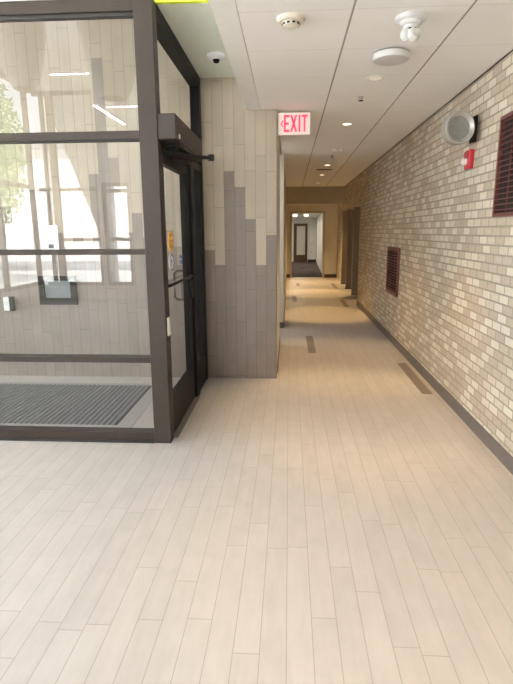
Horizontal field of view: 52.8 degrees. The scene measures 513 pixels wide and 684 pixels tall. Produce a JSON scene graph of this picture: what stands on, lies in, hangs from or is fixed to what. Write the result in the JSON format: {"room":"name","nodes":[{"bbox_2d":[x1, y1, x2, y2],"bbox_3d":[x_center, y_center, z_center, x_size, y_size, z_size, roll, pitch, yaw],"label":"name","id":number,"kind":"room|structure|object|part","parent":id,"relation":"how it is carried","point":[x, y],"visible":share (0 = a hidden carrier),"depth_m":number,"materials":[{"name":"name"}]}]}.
{"room":"building entrance lobby","nodes":[
{"label":"building entrance lobby","id":0,"kind":"room"},
{"bbox_2d":[0,0,33,1],"bbox_3d":[-3.194,-3.497,3.306,4.972,2.500,0.120,0,12,4],"label":"wall","id":1,"kind":"structure","parent":0,"point":[0,0],"depth_m":3.41,"materials":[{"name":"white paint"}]},
{"bbox_2d":[0,0,173,442],"bbox_3d":[-3.162,-0.757,3.883,5.000,3.100,0.114,0,12,4],"label":"window","id":2,"kind":"structure","parent":1,"relation":"in","point":[142,12],"depth_m":3.66,"materials":[{"name":"brown metal"}]},
{"bbox_2d":[43,225,58,248],"bbox_3d":[-1.500,-0.761,3.777,0.104,0.176,0.002,0,12,4],"label":"paper notice","id":3,"kind":"object","parent":2,"relation":"attached to","point":[50,232],"visible":0.96,"depth_m":3.78,"materials":[{"name":"white paper"}]},
{"bbox_3d":[-3.237,-2.235,3.572,4.870,0.078,0.092,0,12,4],"label":"rail","id":4,"kind":"part","parent":2,"relation":"part of","materials":[{"name":"brown metal"}]},
{"bbox_3d":[-3.217,0.717,4.203,4.870,0.085,0.092,0,12,4],"label":"rail","id":5,"kind":"part","parent":2,"relation":"part of","materials":[{"name":"brown metal"}]},
{"bbox_3d":[-0.732,-0.742,3.735,0.130,3.100,0.110,0,12,4],"label":"corner post","id":6,"kind":"part","parent":2,"relation":"part of","materials":[{"name":"brown metal"}]},
{"bbox_2d":[167,317,170,335],"bbox_3d":[-0.653,-0.116,3.869,0.016,0.140,0.070,0,12,4],"label":"plate","id":7,"kind":"object","parent":2,"relation":"attached to","point":[168,318],"visible":1,"depth_m":3.85,"materials":[{"name":"silver plastic"}]},
{"bbox_2d":[154,0,208,4],"bbox_3d":[-0.478,-3.487,3.185,0.524,2.504,0.035,0,12,4],"label":"trim","id":8,"kind":"structure","parent":1,"relation":"attached to","point":[158,2],"depth_m":3.44,"materials":[{"name":"paint"}]},
{"bbox_2d":[0,19,276,377],"bbox_3d":[-2.662,-1.473,5.662,5.770,3.750,0.250,0,12,4],"label":"wall","id":9,"kind":"structure","parent":0,"point":[77,75],"depth_m":5.46,"materials":[{"name":"grey tile"}]},
{"bbox_2d":[3,296,15,310],"bbox_3d":[-2.742,-0.424,5.733,0.105,0.160,0.058,0,12,4],"label":"door actuator","id":10,"kind":"structure","parent":9,"relation":"in","point":[9,302],"depth_m":5.71,"materials":[{"name":"white plastic"}]},
{"bbox_3d":[-2.762,-0.424,5.736,0.065,0.150,0.055,0,12,4],"label":"button plate","id":11,"kind":"part","parent":10,"relation":"part of","materials":[{"name":"white plastic"}]},
{"bbox_2d":[37,276,77,304],"bbox_3d":[-2.181,-0.567,5.681,0.420,0.315,0.030,0,12,4],"label":"framed panel","id":12,"kind":"object","parent":9,"relation":"attached to","point":[53,290],"visible":1,"depth_m":5.68,"materials":[{"name":"grey metal"}]},
{"bbox_3d":[-2.180,-0.581,5.686,0.290,0.190,0.015,0,12,4],"label":"panel","id":13,"kind":"part","parent":12,"relation":"part of","materials":[{"name":"grey stone"}]},
{"bbox_2d":[208,0,259,109],"bbox_3d":[-0.357,-2.619,-0.157,0.139,2.807,10.343,0,12,4],"label":"trim","id":14,"kind":"structure","parent":9,"relation":"attached to","point":[225,12],"depth_m":3.40,"materials":[{"name":"white paint"}]},
{"bbox_2d":[278,112,309,135],"bbox_3d":[0.379,-2.199,5.218,0.325,0.210,0.054,0,12,4],"label":"exit sign","id":15,"kind":"object","parent":9,"relation":"attached to","point":[289,124],"visible":1,"depth_m":5.20,"materials":[{"name":"beige plastic"}]},
{"bbox_2d":[158,3,234,77],"bbox_3d":[-0.390,-2.479,4.295,0.517,0.060,1.719,0,12,4],"label":"ceiling","id":16,"kind":"structure","parent":0,"point":[194,25],"depth_m":4.04,"materials":[{"name":"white paint"}]},
{"bbox_2d":[207,51,224,62],"bbox_3d":[-0.349,-2.451,4.477,0.156,0.071,0.156,0,12,4],"label":"dome camera","id":17,"kind":"object","parent":16,"relation":"attached to","point":[215,56],"visible":1,"depth_m":4.43,"materials":[{"name":"white plastic"}]},
{"bbox_2d":[0,262,512,683],"bbox_3d":[-1.091,-0.916,12.270,8.100,0.120,33.800,0,12,4],"label":"floor","id":18,"kind":"structure","parent":0,"point":[330,519],"depth_m":2.77,"materials":[{"name":"beige tile"}]},
{"bbox_2d":[0,382,152,427],"bbox_3d":[-3.004,0.574,5.041,3.990,0.010,1.310,0,12,4],"label":"entrance mat","id":19,"kind":"object","parent":18,"relation":"on","point":[120,405],"visible":0.95,"depth_m":4.91,"materials":[{"name":"carpet"}]},
{"bbox_2d":[174,397,199,436],"bbox_3d":[-0.639,0.650,4.611,0.100,0.012,1.010,0,12,4],"label":"trim","id":20,"kind":"structure","parent":18,"relation":"on","point":[179,429],"depth_m":4.53,"materials":[{"name":"grey metal"}]},
{"bbox_2d":[306,336,315,352],"bbox_3d":[0.787,0.027,7.512,0.106,0.003,1.150,0,12,4],"label":"plank","id":21,"kind":"object","parent":18,"relation":"on","point":[310,342],"visible":1,"depth_m":7.46,"materials":[{"name":"tile"}]},
{"bbox_2d":[339,299,348,306],"bbox_3d":[1.990,-0.885,11.744,0.106,0.003,1.260,0,12,4],"label":"plank","id":22,"kind":"object","parent":18,"relation":"on","point":[343,302],"visible":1,"depth_m":11.66,"materials":[{"name":"tile"}]},
{"bbox_2d":[340,211,347,283],"bbox_3d":[2.701,-2.863,15.764,0.210,2.180,0.130,0,12,4],"label":"steel post","id":23,"kind":"object","parent":18,"relation":"on","point":[344,218],"visible":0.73,"depth_m":15.71,"materials":[{"name":"brown metal"}]},
{"bbox_2d":[345,209,352,288],"bbox_3d":[2.618,-2.581,14.446,0.210,2.180,0.130,0,12,4],"label":"steel post","id":24,"kind":"object","parent":18,"relation":"on","point":[350,211],"visible":0.92,"depth_m":14.40,"materials":[{"name":"brown metal"}]},
{"bbox_2d":[351,207,359,294],"bbox_3d":[2.529,-2.278,13.031,0.210,2.180,0.130,0,12,4],"label":"steel post","id":25,"kind":"object","parent":18,"relation":"on","point":[356,226],"visible":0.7,"depth_m":12.98,"materials":[{"name":"brown metal"}]},
{"bbox_2d":[397,363,432,393],"bbox_3d":[1.749,0.391,5.778,0.106,0.003,1.250,0,12,4],"label":"plank","id":26,"kind":"object","parent":18,"relation":"on","point":[418,383],"visible":1,"depth_m":5.67,"materials":[{"name":"tile"}]},
{"bbox_2d":[277,115,286,359],"bbox_3d":[0.477,-2.330,11.866,0.362,2.795,12.605,0,12,4],"label":"wall","id":27,"kind":"structure","parent":0,"point":[283,206],"depth_m":8.29,"materials":[{"name":"beige paint"}]},
{"bbox_2d":[277,338,279,371],"bbox_3d":[0.181,0.141,6.758,0.232,0.100,1.565,0,12,4],"label":"baseboard","id":28,"kind":"structure","parent":27,"relation":"attached to","point":[279,338],"depth_m":6.37,"materials":[{"name":"rubber"}]},
{"bbox_2d":[280,275,286,327],"bbox_3d":[0.575,-1.296,13.472,0.372,0.100,9.690,0,12,4],"label":"baseboard","id":29,"kind":"structure","parent":27,"relation":"attached to","point":[281,323],"depth_m":9.45,"materials":[{"name":"rubber"}]},
{"bbox_2d":[292,218,316,261],"bbox_3d":[2.078,-5.563,27.418,3.700,2.600,0.100,0,12,4],"label":"wall","id":30,"kind":"structure","parent":0,"point":[312,222],"depth_m":27.31,"materials":[{"name":"white paint"}]},
{"bbox_2d":[294,223,307,261],"bbox_3d":[2.328,-5.244,27.356,0.720,2.000,0.104,0,12,4],"label":"door","id":31,"kind":"structure","parent":30,"relation":"in","point":[300,230],"depth_m":27.37,"materials":[{"name":"brown wood"}]},
{"bbox_3d":[2.349,-5.368,27.361,0.440,1.500,0.020,0,12,4],"label":"panel","id":32,"kind":"part","parent":31,"relation":"part of","materials":[{"name":"glass"}]},
{"bbox_2d":[292,213,321,217],"bbox_3d":[1.806,-5.682,23.004,3.700,0.080,10.500,0,12,4],"label":"ceiling","id":33,"kind":"structure","parent":0,"point":[311,215],"depth_m":23.57,"materials":[{"name":"white paint"}]},
{"bbox_2d":[293,213,308,216],"bbox_3d":[1.738,-4.999,20.337,0.640,0.140,0.200,0,12,4],"label":"ceiling light","id":34,"kind":"object","parent":33,"relation":"attached to","point":[294,215],"visible":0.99,"depth_m":20.29,"materials":[{"name":"metal"}]},
{"bbox_2d":[286,204,337,274],"bbox_3d":[1.386,-3.705,18.023,3.500,2.900,0.100,0,12,4],"label":"wall","id":35,"kind":"structure","parent":0,"point":[331,210],"depth_m":17.89,"materials":[{"name":"brown tan paint"}]},
{"bbox_2d":[290,211,324,277],"bbox_3d":[1.775,-3.393,18.060,1.195,2.270,0.150,0,12,4],"label":"trim","id":36,"kind":"structure","parent":35,"relation":"attached to","point":[291,212],"depth_m":17.93,"materials":[{"name":"beige paint"}]},
{"bbox_2d":[287,274,336,277],"bbox_3d":[1.938,-2.330,18.224,1.750,0.120,0.015,0,12,4],"label":"baseboard","id":37,"kind":"structure","parent":35,"relation":"attached to","point":[288,275],"depth_m":18.18,"materials":[{"name":"brown wood"}]},
{"bbox_2d":[286,186,344,203],"bbox_3d":[1.617,-4.187,14.217,1.600,0.760,0.100,0,12,4],"label":"wall","id":38,"kind":"structure","parent":0,"point":[322,194],"depth_m":14.20,"materials":[{"name":"beige paint"}]},
{"bbox_2d":[316,213,322,272],"bbox_3d":[2.851,-4.555,22.677,0.260,2.600,9.483,0,12,4],"label":"wall","id":39,"kind":"structure","parent":0,"point":[319,233],"depth_m":22.68,"materials":[{"name":"white paint"}]},
{"bbox_2d":[336,212,342,281],"bbox_3d":[2.867,-3.497,17.001,0.240,2.900,1.800,0,12,4],"label":"wall","id":40,"kind":"structure","parent":0,"point":[340,214],"depth_m":17.15,"materials":[{"name":"paint"}]},
{"bbox_2d":[235,0,512,186],"bbox_3d":[0.918,-2.238,4.586,1.825,0.060,19.600,0,12,4],"label":"ceiling","id":41,"kind":"structure","parent":0,"point":[320,67],"depth_m":3.85,"materials":[{"name":"paint"}]},
{"bbox_2d":[277,12,305,29],"bbox_3d":[0.198,-1.831,2.966,0.166,0.050,0.166,0,12,4],"label":"smoke detector","id":42,"kind":"object","parent":41,"relation":"attached to","point":[288,20],"visible":1,"depth_m":2.92,"materials":[{"name":"beige plastic"}]},
{"bbox_2d":[341,123,352,125],"bbox_3d":[1.034,-2.488,5.909,0.146,0.006,0.146,0,12,4],"label":"recessed light","id":43,"kind":"object","parent":41,"relation":"in","point":[342,124],"visible":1,"depth_m":5.92,"materials":[{"name":"white plastic"}]},
{"bbox_2d":[366,76,383,80],"bbox_3d":[0.948,-2.110,4.140,0.146,0.006,0.146,0,12,4],"label":"recessed light","id":44,"kind":"object","parent":41,"relation":"in","point":[370,78],"visible":1,"depth_m":4.14,"materials":[{"name":"white plastic"}]},
{"bbox_2d":[372,48,409,65],"bbox_3d":[0.923,-1.958,3.549,0.247,0.054,0.247,0,12,4],"label":"ceiling speaker","id":45,"kind":"object","parent":41,"relation":"attached to","point":[390,56],"visible":1,"depth_m":3.49,"materials":[{"name":"grey plastic"}]},
{"bbox_2d":[395,10,427,41],"bbox_3d":[0.886,-1.793,2.972,0.181,0.136,0.181,0,12,4],"label":"emergency light","id":46,"kind":"object","parent":41,"relation":"attached to","point":[410,21],"visible":1,"depth_m":2.93,"materials":[{"name":"white plastic"}]},
{"bbox_2d":[338,52,512,456],"bbox_3d":[2.072,-1.170,5.664,0.400,3.095,21.400,0,12,4],"label":"wall","id":47,"kind":"structure","parent":0,"point":[452,310],"depth_m":4.83,"materials":[{"name":"brick"}]},
{"bbox_2d":[385,246,400,296],"bbox_3d":[1.968,-1.034,7.487,0.030,0.670,0.810,0,12,4],"label":"air vent","id":48,"kind":"object","parent":47,"relation":"in","point":[393,253],"visible":1,"depth_m":7.44,"materials":[{"name":"red metal"}]},
{"bbox_2d":[345,50,512,185],"bbox_3d":[1.804,-2.200,4.538,0.008,0.007,19.600,0,12,4],"label":"trim","id":49,"kind":"structure","parent":47,"relation":"attached to","point":[511,50],"depth_m":4.81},
{"bbox_2d":[356,300,512,474],"bbox_3d":[1.720,0.823,3.500,0.012,0.105,16.300,0,12,4],"label":"baseboard","id":50,"kind":"structure","parent":47,"relation":"attached to","point":[503,456],"depth_m":4.67,"materials":[{"name":"rubber"}]},
{"bbox_2d":[441,110,477,144],"bbox_3d":[1.609,-1.698,4.120,0.281,0.252,0.134,-2,12,-5],"label":"speaker","id":51,"kind":"object","parent":47,"relation":"attached to","point":[458,128],"visible":1,"depth_m":4.08},
{"bbox_2d":[448,116,469,139],"bbox_3d":[1.598,-1.690,4.080,0.176,0.176,0.003,-2,12,-5],"label":"grille","id":52,"kind":"object","parent":51,"relation":"attached to","point":[459,126],"depth_m":4.08,"materials":[{"name":"grey metal"}]},
{"bbox_3d":[1.742,-1.706,4.149,0.010,0.200,0.100,-2,12,-5],"label":"wall plate","id":53,"kind":"part","parent":51,"relation":"part of","materials":[{"name":"metal"}]},
{"bbox_2d":[461,149,474,169],"bbox_3d":[1.750,-1.520,4.308,0.080,0.150,0.130,0,12,4],"label":"fire alarm strobe","id":54,"kind":"object","parent":47,"relation":"attached to","point":[467,161],"visible":1,"depth_m":4.26,"materials":[{"name":"red plastic"}]},
{"bbox_2d":[492,111,512,216],"bbox_3d":[1.705,-1.141,3.204,0.030,0.685,1.060,0,12,4],"label":"air vent","id":55,"kind":"object","parent":47,"relation":"in","point":[503,188],"visible":1,"depth_m":3.61,"materials":[{"name":"red metal"}]},
{"bbox_3d":[2.747,-2.423,13.704,0.060,2.180,5.100,0,12,4],"label":"wall","id":56,"kind":"structure","parent":0,"visible":0},
{"bbox_2d":[351,212,353,286],"bbox_3d":[2.751,-2.697,15.130,0.100,2.120,1.100,0,12,4],"label":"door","id":57,"kind":"structure","parent":56,"relation":"in","point":[353,212],"depth_m":14.59,"materials":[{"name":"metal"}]},
{"bbox_3d":[-0.685,-2.808,4.240,0.050,0.730,1.725,0,12,4],"label":"wall","id":58,"kind":"structure","parent":0,"visible":0},
{"bbox_2d":[156,4,207,396],"bbox_3d":[-0.648,-0.934,4.633,0.100,3.100,1.733,0,12,4],"label":"window","id":59,"kind":"structure","parent":58,"relation":"in","point":[166,37],"depth_m":5.09,"materials":[{"name":"black metal"}]},
{"bbox_3d":[-0.663,-2.401,4.319,0.090,0.100,1.733,0,12,4],"label":"rail","id":60,"kind":"part","parent":59,"relation":"part of","materials":[{"name":"black metal"}]},
{"bbox_2d":[162,151,194,432],"bbox_3d":[-0.688,-0.410,4.370,0.183,2.155,1.002,0,12,2],"label":"door","id":61,"kind":"structure","parent":59,"relation":"attached to","point":[183,392],"depth_m":4.63,"materials":[{"name":"brown metal"}]},
{"bbox_3d":[-0.676,-1.419,4.127,0.050,0.080,0.795,0,12,4],"label":"rail","id":62,"kind":"part","parent":61,"relation":"part of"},
{"bbox_3d":[-0.714,-0.523,4.779,0.105,0.286,0.022,0,12,4],"label":"pull handle","id":63,"kind":"part","parent":61,"relation":"part of","materials":[{"name":"metal"}]},
{"bbox_3d":[-0.663,0.500,4.537,0.050,0.305,0.795,0,12,4],"label":"rail","id":64,"kind":"part","parent":61,"relation":"part of","materials":[{"name":"black metal"}]},
{"bbox_2d":[157,113,213,161],"bbox_3d":[-0.521,-1.540,4.053,0.265,0.253,1.070,0,12,4],"label":"operator","id":65,"kind":"object","parent":59,"relation":"attached to","point":[176,136],"visible":1,"depth_m":3.74,"materials":[{"name":"brown metal"}]},
{"bbox_3d":[-0.507,-1.486,4.117,0.050,0.079,0.756,3,13,17],"label":"arm","id":66,"kind":"part","parent":65,"relation":"part of"},
{"bbox_3d":[-0.520,-1.503,4.218,0.051,0.110,0.586,6,14,29],"label":"arm rod","id":67,"kind":"part","parent":65,"relation":"part of","materials":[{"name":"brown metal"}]},
{"bbox_3d":[-0.608,0.312,5.451,0.075,0.320,0.475,0,12,4],"label":"rail","id":68,"kind":"part","parent":59,"relation":"part of","materials":[{"name":"black metal"}]}
]}

